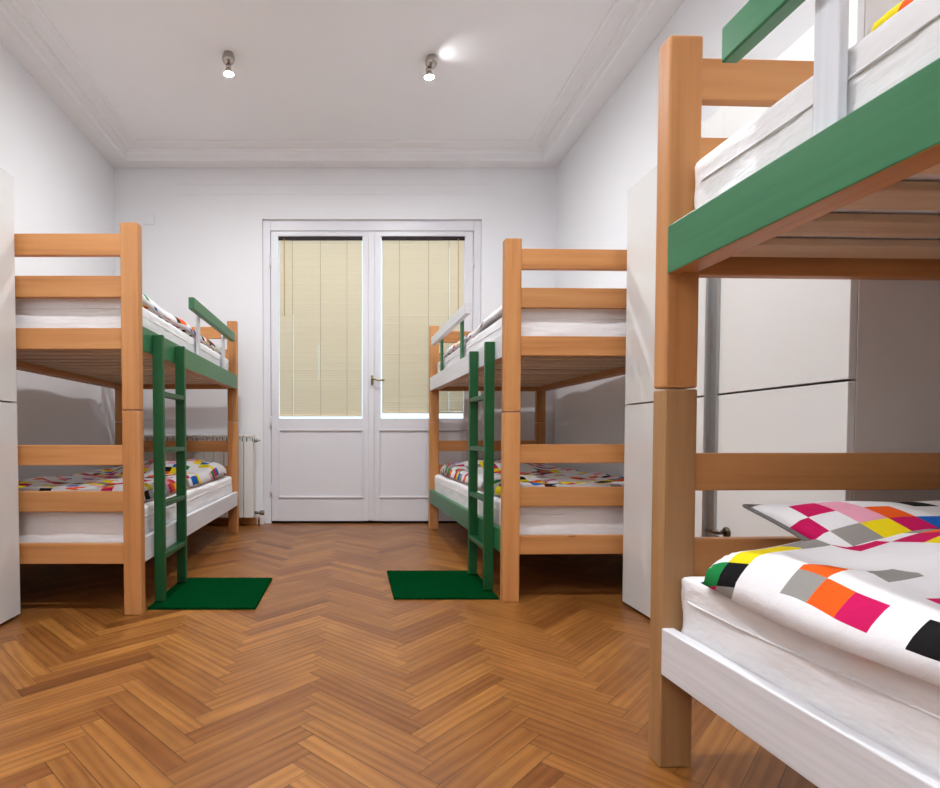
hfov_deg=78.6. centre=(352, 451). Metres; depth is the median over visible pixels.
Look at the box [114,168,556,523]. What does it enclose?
wall
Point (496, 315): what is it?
duvet
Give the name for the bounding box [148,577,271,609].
floor mat
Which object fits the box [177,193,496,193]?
trim
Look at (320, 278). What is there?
blind
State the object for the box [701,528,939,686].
duvet
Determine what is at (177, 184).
trim
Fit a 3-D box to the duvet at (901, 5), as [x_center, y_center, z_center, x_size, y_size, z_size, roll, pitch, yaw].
[1.208,-0.630,0.179,0.806,0.062,1.419,0,2,-2]
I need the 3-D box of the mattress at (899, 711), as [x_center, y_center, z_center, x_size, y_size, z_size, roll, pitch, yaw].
[1.188,0.383,0.307,0.871,0.173,1.908,0,2,-2]
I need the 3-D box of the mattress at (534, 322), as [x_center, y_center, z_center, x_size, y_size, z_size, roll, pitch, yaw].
[1.119,-0.592,3.486,0.847,0.173,1.907,0,2,-2]
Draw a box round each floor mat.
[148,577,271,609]
[387,570,498,599]
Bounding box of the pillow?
[742,500,939,546]
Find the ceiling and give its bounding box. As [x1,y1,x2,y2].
[14,0,636,147]
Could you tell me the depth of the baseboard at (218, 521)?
4.69 m
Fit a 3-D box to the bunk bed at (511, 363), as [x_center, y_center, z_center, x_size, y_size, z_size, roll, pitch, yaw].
[1.086,-0.159,3.496,0.976,1.613,2.007,0,2,-2]
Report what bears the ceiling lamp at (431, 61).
attached to the ceiling
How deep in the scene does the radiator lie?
4.55 m
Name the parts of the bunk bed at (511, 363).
post, post, guard rail, rail, rail, rail, rail, rail, post, post, post, post, rail, rail, rail, rail, rail, rail, rail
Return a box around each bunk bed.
[14,223,238,614]
[428,238,626,601]
[648,0,939,787]
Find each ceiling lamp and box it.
[222,50,234,77]
[425,54,437,80]
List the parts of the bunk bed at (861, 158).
post, post, rail, rail, rail, guard rail, rail, rail, rail, rail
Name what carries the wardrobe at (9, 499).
on the floor
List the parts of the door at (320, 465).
panel moulding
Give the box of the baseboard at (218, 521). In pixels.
[206,517,256,524]
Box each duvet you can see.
[18,459,226,501]
[142,293,220,354]
[440,459,623,496]
[443,305,501,358]
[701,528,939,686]
[870,0,912,32]
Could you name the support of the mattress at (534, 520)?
on the bunk bed at (511, 363)
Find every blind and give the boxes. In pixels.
[278,237,361,416]
[382,237,464,413]
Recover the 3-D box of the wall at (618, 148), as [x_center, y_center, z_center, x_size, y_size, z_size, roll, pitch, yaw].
[1.790,-0.801,1.273,0.200,3.220,7.190,0,2,0]
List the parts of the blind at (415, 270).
cord, rail, cord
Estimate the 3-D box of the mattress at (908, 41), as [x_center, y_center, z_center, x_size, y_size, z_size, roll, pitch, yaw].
[1.196,-0.509,0.284,0.854,0.185,1.909,0,2,-2]
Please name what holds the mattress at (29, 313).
on the bunk bed at (129, 359)
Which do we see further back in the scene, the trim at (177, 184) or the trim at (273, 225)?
the trim at (273, 225)
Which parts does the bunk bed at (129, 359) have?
rail, rail, rail, rail, rail, rail, rail, post, post, post, post, rail, rail, rail, rail, rail, guard rail, post, post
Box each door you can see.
[269,231,368,520]
[368,231,474,520]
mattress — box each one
[15,299,228,370]
[19,476,231,542]
[435,474,623,534]
[437,309,625,372]
[681,576,939,777]
[694,0,939,239]
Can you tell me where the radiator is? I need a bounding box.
[144,435,264,525]
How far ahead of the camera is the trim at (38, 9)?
4.09 m
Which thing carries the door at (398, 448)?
in the wall at (207, 248)
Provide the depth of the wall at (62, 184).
3.67 m
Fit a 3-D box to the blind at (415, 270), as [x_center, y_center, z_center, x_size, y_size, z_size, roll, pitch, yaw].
[0.596,-1.057,4.713,0.696,1.478,0.034,0,2,0]
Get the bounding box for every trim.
[0,0,683,167]
[29,0,621,142]
[177,184,496,184]
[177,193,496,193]
[263,220,480,523]
[272,521,457,522]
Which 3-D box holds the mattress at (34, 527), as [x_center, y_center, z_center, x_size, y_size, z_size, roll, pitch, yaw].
[-1.338,0.299,3.314,0.868,0.173,1.908,0,2,0]
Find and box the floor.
[0,523,817,787]
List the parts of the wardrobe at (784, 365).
door, filler panel, lever handle, door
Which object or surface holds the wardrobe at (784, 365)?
on the floor
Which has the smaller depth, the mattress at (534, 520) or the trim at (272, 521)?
the mattress at (534, 520)
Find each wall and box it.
[0,41,115,479]
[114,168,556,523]
[554,0,814,476]
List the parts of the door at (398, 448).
lever handle, panel moulding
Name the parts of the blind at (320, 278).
cord, cord, rail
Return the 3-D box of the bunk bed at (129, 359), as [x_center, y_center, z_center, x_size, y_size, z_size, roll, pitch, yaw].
[-1.315,-0.153,3.301,0.976,1.613,2.007,0,2,0]
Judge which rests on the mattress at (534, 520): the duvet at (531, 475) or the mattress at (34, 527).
the duvet at (531, 475)
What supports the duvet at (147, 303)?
on the mattress at (29, 313)
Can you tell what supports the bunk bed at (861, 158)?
on the floor
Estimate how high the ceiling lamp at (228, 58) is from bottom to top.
0.132 m
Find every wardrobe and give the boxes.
[0,167,19,623]
[622,0,939,617]
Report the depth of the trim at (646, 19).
4.00 m
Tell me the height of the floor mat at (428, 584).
0.011 m
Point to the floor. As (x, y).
(332, 680)
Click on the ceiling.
(301, 69)
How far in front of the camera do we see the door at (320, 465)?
4.73 m
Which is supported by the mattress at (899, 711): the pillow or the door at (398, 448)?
the pillow
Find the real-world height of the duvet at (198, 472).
0.139 m

